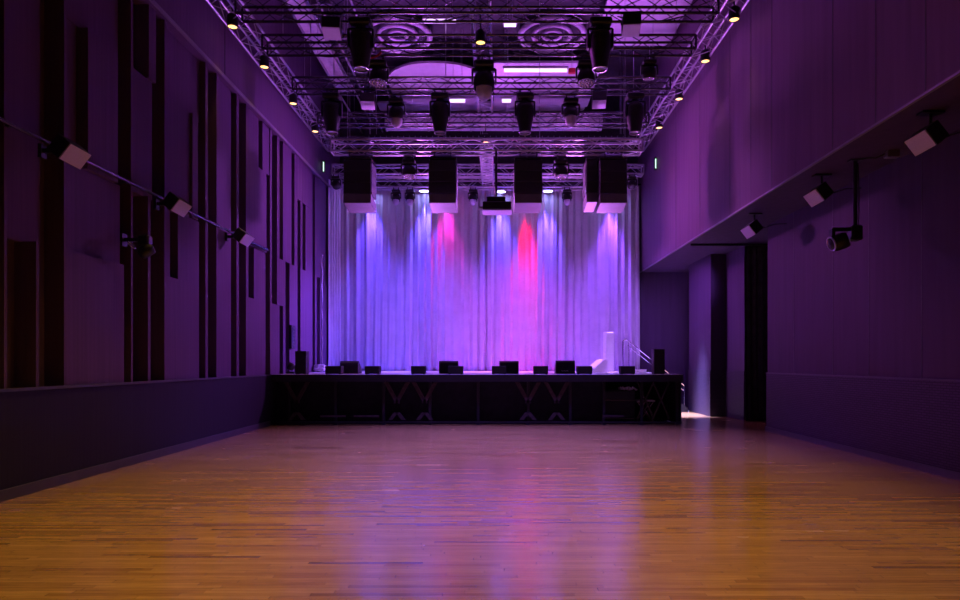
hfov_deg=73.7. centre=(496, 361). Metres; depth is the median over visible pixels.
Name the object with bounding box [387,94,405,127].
light
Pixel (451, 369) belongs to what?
speaker
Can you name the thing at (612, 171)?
speaker
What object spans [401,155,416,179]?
light
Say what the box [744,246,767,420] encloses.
doorway
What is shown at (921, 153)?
trim
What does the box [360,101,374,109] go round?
diffuser
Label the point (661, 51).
cable
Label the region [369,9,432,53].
diffuser
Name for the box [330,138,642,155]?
truss
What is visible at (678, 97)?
spotlight
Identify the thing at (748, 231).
grille
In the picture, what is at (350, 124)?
cable
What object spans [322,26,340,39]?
diffuser
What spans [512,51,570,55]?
cable
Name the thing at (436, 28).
acoustic panel
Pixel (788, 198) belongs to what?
soffit
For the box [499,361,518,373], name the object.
floor monitor
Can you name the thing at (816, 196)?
grille
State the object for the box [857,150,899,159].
junction box
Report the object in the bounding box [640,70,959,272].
trim
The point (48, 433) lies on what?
wall panel
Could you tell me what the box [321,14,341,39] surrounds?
light
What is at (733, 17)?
spotlight
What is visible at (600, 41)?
spotlight
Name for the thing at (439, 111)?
spotlight
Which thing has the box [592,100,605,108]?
diffuser
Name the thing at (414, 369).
speaker
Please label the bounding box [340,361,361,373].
floor monitor
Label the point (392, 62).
trim
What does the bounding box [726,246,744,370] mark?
wall
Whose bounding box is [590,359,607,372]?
floor monitor
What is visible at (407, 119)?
air duct
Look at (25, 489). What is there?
baseboard
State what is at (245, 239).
grille
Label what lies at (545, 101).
acoustic panel
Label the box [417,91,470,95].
cable
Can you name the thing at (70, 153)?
grille
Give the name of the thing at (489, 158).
truss
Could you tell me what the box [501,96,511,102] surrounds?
lamp
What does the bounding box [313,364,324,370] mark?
heap
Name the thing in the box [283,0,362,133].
ceiling pipe
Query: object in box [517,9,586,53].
diffuser
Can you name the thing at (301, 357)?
speaker
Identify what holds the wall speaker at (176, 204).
attached to the wall at (78, 306)
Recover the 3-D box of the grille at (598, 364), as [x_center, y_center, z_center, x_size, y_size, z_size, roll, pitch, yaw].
[2.793,0.065,18.178,0.317,0.250,0.332,0,0,-25]
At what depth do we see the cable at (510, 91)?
14.91 m
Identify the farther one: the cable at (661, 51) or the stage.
the stage
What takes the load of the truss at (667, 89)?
hanging from the wire at (310, 0)
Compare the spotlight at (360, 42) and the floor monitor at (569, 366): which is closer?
the spotlight at (360, 42)
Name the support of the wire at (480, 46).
hanging from the ceiling
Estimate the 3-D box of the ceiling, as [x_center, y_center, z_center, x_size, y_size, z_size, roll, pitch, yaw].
[-0.300,-9.200,7.950,11.400,0.200,27.900,0,0,0]
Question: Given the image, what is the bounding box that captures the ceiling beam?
[286,0,352,91]
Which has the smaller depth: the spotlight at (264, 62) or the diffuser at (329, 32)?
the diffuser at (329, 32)
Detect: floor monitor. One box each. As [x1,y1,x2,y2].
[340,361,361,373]
[439,361,458,373]
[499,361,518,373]
[554,361,574,373]
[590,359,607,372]
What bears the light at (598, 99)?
hanging from the truss at (667, 89)
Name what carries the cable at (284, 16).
attached to the truss at (242, 13)
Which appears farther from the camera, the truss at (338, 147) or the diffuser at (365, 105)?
the truss at (338, 147)
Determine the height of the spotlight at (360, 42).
1.039 m
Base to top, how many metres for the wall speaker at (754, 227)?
0.487 m
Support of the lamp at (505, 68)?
hanging from the acoustic panel at (545, 101)
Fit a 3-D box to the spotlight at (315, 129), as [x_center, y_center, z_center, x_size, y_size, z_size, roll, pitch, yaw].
[-5.000,-6.500,17.600,0.200,0.340,0.200,0,0,0]
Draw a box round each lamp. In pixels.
[418,184,428,192]
[422,0,456,19]
[449,96,465,102]
[497,183,506,192]
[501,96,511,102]
[503,0,516,26]
[503,66,567,71]
[542,183,553,192]
[654,157,656,169]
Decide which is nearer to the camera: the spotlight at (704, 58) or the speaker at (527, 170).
the spotlight at (704, 58)
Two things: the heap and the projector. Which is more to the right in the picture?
the projector
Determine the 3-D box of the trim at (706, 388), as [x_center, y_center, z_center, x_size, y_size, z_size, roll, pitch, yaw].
[6.530,0.865,18.600,1.340,1.270,2.000,0,0,0]
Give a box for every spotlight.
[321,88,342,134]
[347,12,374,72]
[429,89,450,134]
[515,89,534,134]
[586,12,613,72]
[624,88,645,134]
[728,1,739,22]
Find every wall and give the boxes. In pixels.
[0,0,328,388]
[340,92,637,185]
[638,0,959,406]
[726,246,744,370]
[768,128,959,379]
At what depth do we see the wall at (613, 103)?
21.55 m
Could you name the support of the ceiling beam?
attached to the ceiling
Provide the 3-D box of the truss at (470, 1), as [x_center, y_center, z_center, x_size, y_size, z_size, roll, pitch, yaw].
[-0.310,-6.740,11.250,0.414,0.334,11.543,0,0,0]
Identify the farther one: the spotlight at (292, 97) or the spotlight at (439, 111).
the spotlight at (292, 97)
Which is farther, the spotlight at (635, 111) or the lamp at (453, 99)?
the lamp at (453, 99)
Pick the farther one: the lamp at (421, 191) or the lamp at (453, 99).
the lamp at (421, 191)
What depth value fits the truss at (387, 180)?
20.09 m
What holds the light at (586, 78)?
hanging from the truss at (267, 48)
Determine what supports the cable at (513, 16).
attached to the truss at (242, 13)
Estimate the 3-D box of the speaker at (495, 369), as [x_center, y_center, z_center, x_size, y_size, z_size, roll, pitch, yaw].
[0.047,0.195,15.306,0.344,0.200,0.268,0,0,0]
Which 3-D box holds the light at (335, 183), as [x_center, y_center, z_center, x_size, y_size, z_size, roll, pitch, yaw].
[-4.830,-5.416,19.199,0.302,0.474,0.258,0,0,0]
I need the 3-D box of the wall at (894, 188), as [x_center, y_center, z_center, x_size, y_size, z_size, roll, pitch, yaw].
[6.540,-1.370,3.950,1.320,3.200,19.900,0,0,0]
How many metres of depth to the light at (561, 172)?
15.21 m
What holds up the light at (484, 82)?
hanging from the truss at (267, 48)
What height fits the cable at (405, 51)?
0.129 m
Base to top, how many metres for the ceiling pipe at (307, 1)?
1.525 m
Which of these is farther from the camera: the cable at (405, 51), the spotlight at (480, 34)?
the cable at (405, 51)
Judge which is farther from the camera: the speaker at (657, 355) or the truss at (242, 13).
the speaker at (657, 355)
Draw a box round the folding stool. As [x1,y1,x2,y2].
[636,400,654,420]
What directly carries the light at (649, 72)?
hanging from the truss at (267, 48)
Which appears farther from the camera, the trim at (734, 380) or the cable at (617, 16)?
the trim at (734, 380)
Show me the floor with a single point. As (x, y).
(703, 507)
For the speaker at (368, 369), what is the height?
0.200 m
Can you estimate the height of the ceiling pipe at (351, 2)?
1.225 m
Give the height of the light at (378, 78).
0.633 m
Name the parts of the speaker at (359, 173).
rail, rigging frame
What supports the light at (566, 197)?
hanging from the truss at (387, 180)
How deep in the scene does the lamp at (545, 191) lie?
20.56 m
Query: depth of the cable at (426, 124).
17.01 m
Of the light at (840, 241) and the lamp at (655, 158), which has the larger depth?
the lamp at (655, 158)
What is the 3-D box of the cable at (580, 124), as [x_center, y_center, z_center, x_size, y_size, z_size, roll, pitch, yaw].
[2.800,-6.269,17.020,1.206,0.122,0.024,0,0,0]
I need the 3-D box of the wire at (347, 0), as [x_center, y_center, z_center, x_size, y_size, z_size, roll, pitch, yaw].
[-3.500,-7.160,15.000,0.016,3.880,0.014,0,0,0]
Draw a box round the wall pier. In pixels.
[689,254,725,369]
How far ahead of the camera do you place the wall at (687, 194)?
11.57 m
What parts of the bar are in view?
hanger rod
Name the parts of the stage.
leg, kick rail, leg, kick rail, leg, leg, rail, leg, leg, leg, leg, kick rail, leg, scissor leg, scissor leg, scissor leg, scissor leg, leg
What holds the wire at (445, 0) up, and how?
hanging from the ceiling
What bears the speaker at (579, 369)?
on the stage
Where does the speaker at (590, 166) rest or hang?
hanging from the truss at (333, 150)
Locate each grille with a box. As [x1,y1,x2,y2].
[59,143,90,168]
[171,199,191,216]
[239,234,254,246]
[590,360,602,368]
[740,226,755,238]
[803,189,823,206]
[904,129,936,155]
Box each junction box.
[568,68,575,73]
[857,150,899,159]
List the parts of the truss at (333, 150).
frame, frame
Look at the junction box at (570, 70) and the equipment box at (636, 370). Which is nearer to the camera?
the junction box at (570, 70)
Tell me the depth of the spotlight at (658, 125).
17.33 m
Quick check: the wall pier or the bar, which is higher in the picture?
the bar
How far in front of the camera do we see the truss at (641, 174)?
19.20 m
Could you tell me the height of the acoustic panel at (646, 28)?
0.600 m
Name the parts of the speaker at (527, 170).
rigging frame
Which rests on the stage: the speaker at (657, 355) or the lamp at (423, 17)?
the speaker at (657, 355)
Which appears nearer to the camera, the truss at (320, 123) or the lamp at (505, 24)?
the lamp at (505, 24)
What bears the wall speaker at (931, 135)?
attached to the wall at (687, 194)
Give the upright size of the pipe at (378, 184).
0.048 m
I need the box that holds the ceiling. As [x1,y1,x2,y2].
[318,0,661,91]
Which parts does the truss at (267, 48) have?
frame, frame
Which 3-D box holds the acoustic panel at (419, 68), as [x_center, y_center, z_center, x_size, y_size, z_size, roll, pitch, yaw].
[-1.750,-8.650,19.075,2.900,0.900,3.050,0,0,0]
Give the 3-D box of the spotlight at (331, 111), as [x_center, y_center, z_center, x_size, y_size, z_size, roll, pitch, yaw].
[-3.808,-5.793,14.770,0.476,1.039,0.420,0,0,0]
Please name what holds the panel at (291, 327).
attached to the wall at (78, 306)
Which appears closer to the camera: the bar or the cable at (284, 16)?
the cable at (284, 16)
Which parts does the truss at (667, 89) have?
frame, frame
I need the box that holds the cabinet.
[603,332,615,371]
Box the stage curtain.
[328,180,639,370]
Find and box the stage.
[272,371,682,424]
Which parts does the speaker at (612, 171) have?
rigging frame, rail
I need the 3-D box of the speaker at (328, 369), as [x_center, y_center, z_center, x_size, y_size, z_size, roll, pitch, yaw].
[-3.890,0.195,15.306,0.380,0.200,0.268,0,0,0]
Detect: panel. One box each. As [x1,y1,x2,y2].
[0,375,276,489]
[289,325,294,348]
[330,0,477,37]
[377,101,584,110]
[389,61,479,106]
[493,61,598,106]
[504,0,598,37]
[602,0,692,45]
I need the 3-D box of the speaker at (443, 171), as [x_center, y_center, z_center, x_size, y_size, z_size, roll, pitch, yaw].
[-1.273,-4.280,15.265,0.655,1.323,0.690,0,0,0]
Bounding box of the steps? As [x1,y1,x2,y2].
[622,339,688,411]
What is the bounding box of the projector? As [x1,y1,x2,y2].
[479,150,511,214]
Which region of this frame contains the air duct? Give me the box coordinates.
[384,103,602,131]
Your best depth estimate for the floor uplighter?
15.93 m
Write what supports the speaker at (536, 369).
on the stage
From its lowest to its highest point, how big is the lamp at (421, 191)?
0.288 m
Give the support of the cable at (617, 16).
hanging from the truss at (242, 13)
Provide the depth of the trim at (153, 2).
12.42 m
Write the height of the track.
0.048 m
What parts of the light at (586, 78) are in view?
len plate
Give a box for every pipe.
[0,117,268,250]
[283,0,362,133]
[306,0,372,125]
[317,0,382,131]
[349,0,390,97]
[378,184,640,184]
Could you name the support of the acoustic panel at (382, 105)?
hanging from the ceiling
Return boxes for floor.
[0,407,959,599]
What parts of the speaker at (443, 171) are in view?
rail, rigging frame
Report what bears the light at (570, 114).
hanging from the truss at (667, 89)
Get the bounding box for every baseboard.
[0,374,269,501]
[765,372,959,480]
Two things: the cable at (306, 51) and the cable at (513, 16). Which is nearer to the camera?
the cable at (513, 16)
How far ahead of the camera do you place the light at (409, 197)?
20.01 m
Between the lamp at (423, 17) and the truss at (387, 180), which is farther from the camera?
the truss at (387, 180)
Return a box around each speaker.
[38,133,90,168]
[154,192,191,216]
[225,227,254,246]
[295,351,308,373]
[325,366,343,373]
[343,152,375,212]
[365,366,380,373]
[411,366,425,373]
[429,152,457,212]
[448,366,463,373]
[492,366,505,373]
[514,152,541,212]
[533,366,547,373]
[576,366,591,373]
[583,152,597,211]
[596,152,626,212]
[619,366,634,373]
[651,349,664,373]
[740,213,786,238]
[803,174,860,206]
[904,110,959,155]
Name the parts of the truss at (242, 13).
frame, frame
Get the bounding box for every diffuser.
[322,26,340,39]
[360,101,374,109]
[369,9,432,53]
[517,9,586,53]
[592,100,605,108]
[622,23,640,36]
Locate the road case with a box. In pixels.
[605,386,637,420]
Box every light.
[120,233,155,258]
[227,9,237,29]
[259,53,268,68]
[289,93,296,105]
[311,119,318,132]
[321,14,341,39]
[331,174,340,189]
[360,90,375,109]
[367,55,388,87]
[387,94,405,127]
[391,187,400,204]
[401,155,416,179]
[405,187,414,204]
[468,187,477,204]
[471,54,496,100]
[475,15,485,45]
[553,155,568,179]
[561,94,579,126]
[562,187,571,204]
[575,55,596,87]
[591,89,606,108]
[621,13,640,36]
[627,174,636,189]
[640,56,657,80]
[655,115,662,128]
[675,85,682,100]
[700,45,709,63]
[826,159,863,250]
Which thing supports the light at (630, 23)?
hanging from the truss at (242, 13)
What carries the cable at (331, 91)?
attached to the truss at (667, 89)
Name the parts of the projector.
underside plate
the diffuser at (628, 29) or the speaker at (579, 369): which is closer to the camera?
the diffuser at (628, 29)
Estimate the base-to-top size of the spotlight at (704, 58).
0.340 m
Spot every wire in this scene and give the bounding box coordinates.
[304,37,304,108]
[310,0,310,75]
[347,0,347,137]
[445,0,445,137]
[480,46,480,145]
[539,0,539,137]
[623,59,623,156]
[633,39,633,87]
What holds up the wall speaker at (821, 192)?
attached to the wall at (687, 194)
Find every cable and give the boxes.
[284,16,337,22]
[306,51,350,56]
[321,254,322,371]
[331,91,372,94]
[350,124,387,128]
[394,16,463,21]
[405,51,467,56]
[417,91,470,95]
[426,124,473,129]
[510,91,558,94]
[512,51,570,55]
[513,16,578,23]
[580,124,624,128]
[610,51,663,56]
[617,16,682,21]
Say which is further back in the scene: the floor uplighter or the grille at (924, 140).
the floor uplighter
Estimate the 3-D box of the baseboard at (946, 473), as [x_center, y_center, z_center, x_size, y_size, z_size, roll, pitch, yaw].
[5.845,0.863,3.965,0.030,1.275,19.930,0,0,0]
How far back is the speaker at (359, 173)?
14.95 m
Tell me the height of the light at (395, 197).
0.591 m
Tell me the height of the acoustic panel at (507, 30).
0.250 m
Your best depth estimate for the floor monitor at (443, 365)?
16.20 m
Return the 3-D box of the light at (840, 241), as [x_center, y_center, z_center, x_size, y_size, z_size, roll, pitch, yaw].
[5.115,-2.297,9.393,0.522,1.344,0.284,0,0,0]
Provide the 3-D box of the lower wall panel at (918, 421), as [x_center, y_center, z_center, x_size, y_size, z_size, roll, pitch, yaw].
[6.527,0.865,3.960,1.345,1.270,19.920,0,0,0]
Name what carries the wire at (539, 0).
hanging from the ceiling
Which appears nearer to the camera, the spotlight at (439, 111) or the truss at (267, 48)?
the truss at (267, 48)
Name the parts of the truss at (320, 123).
frame, frame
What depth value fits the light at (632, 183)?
19.13 m
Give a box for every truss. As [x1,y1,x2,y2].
[205,0,340,151]
[234,0,719,22]
[261,34,696,56]
[292,76,670,95]
[317,112,649,127]
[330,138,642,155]
[331,164,643,176]
[335,136,634,149]
[339,177,637,189]
[469,0,492,114]
[480,146,493,185]
[632,0,749,151]
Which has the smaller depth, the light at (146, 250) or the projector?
the light at (146, 250)
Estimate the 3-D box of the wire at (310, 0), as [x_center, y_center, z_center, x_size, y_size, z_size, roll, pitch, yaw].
[-4.300,-7.835,14.770,0.016,2.530,0.014,0,0,0]
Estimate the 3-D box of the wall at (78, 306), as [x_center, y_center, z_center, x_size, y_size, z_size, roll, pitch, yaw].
[-5.590,-2.614,7.800,0.460,5.833,27.600,0,0,0]
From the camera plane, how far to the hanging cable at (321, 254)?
18.99 m
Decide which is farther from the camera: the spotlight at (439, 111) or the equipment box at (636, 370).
the equipment box at (636, 370)
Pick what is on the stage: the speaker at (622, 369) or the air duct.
the speaker at (622, 369)
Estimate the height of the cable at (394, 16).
0.118 m
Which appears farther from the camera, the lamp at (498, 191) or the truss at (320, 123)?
the lamp at (498, 191)
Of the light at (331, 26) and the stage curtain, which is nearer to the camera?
the light at (331, 26)
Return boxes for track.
[690,244,767,245]
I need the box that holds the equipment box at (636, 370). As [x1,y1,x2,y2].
[635,369,646,372]
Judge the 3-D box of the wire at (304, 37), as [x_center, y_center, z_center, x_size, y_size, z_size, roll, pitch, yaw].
[-5.170,-7.925,17.200,0.016,2.350,0.014,0,0,0]
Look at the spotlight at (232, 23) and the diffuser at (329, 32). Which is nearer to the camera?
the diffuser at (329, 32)
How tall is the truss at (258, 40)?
0.352 m
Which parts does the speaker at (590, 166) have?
rigging frame, rail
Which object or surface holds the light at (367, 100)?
hanging from the truss at (667, 89)
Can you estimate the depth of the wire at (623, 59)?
19.20 m
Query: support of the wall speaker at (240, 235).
attached to the wall at (78, 306)
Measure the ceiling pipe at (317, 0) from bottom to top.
1.675 m
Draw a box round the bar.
[365,50,635,137]
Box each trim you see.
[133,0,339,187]
[149,0,330,187]
[307,0,422,84]
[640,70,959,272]
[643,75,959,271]
[688,370,724,416]
[725,370,744,420]
[729,0,925,214]
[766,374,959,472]
[793,153,921,377]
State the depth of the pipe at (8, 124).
8.86 m
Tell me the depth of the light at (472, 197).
20.01 m
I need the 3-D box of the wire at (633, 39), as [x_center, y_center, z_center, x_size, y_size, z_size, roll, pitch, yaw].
[3.600,-7.835,16.870,0.016,2.530,0.014,0,0,0]
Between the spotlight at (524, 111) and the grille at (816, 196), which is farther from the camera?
the spotlight at (524, 111)
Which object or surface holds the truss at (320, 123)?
hanging from the wire
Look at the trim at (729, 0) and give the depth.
11.05 m
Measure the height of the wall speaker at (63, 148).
0.350 m
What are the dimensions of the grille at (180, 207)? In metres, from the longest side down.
0.303 x 0.218 x 0.016 m
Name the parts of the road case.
lid, edge trim, cable coil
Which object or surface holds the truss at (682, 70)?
hanging from the wire

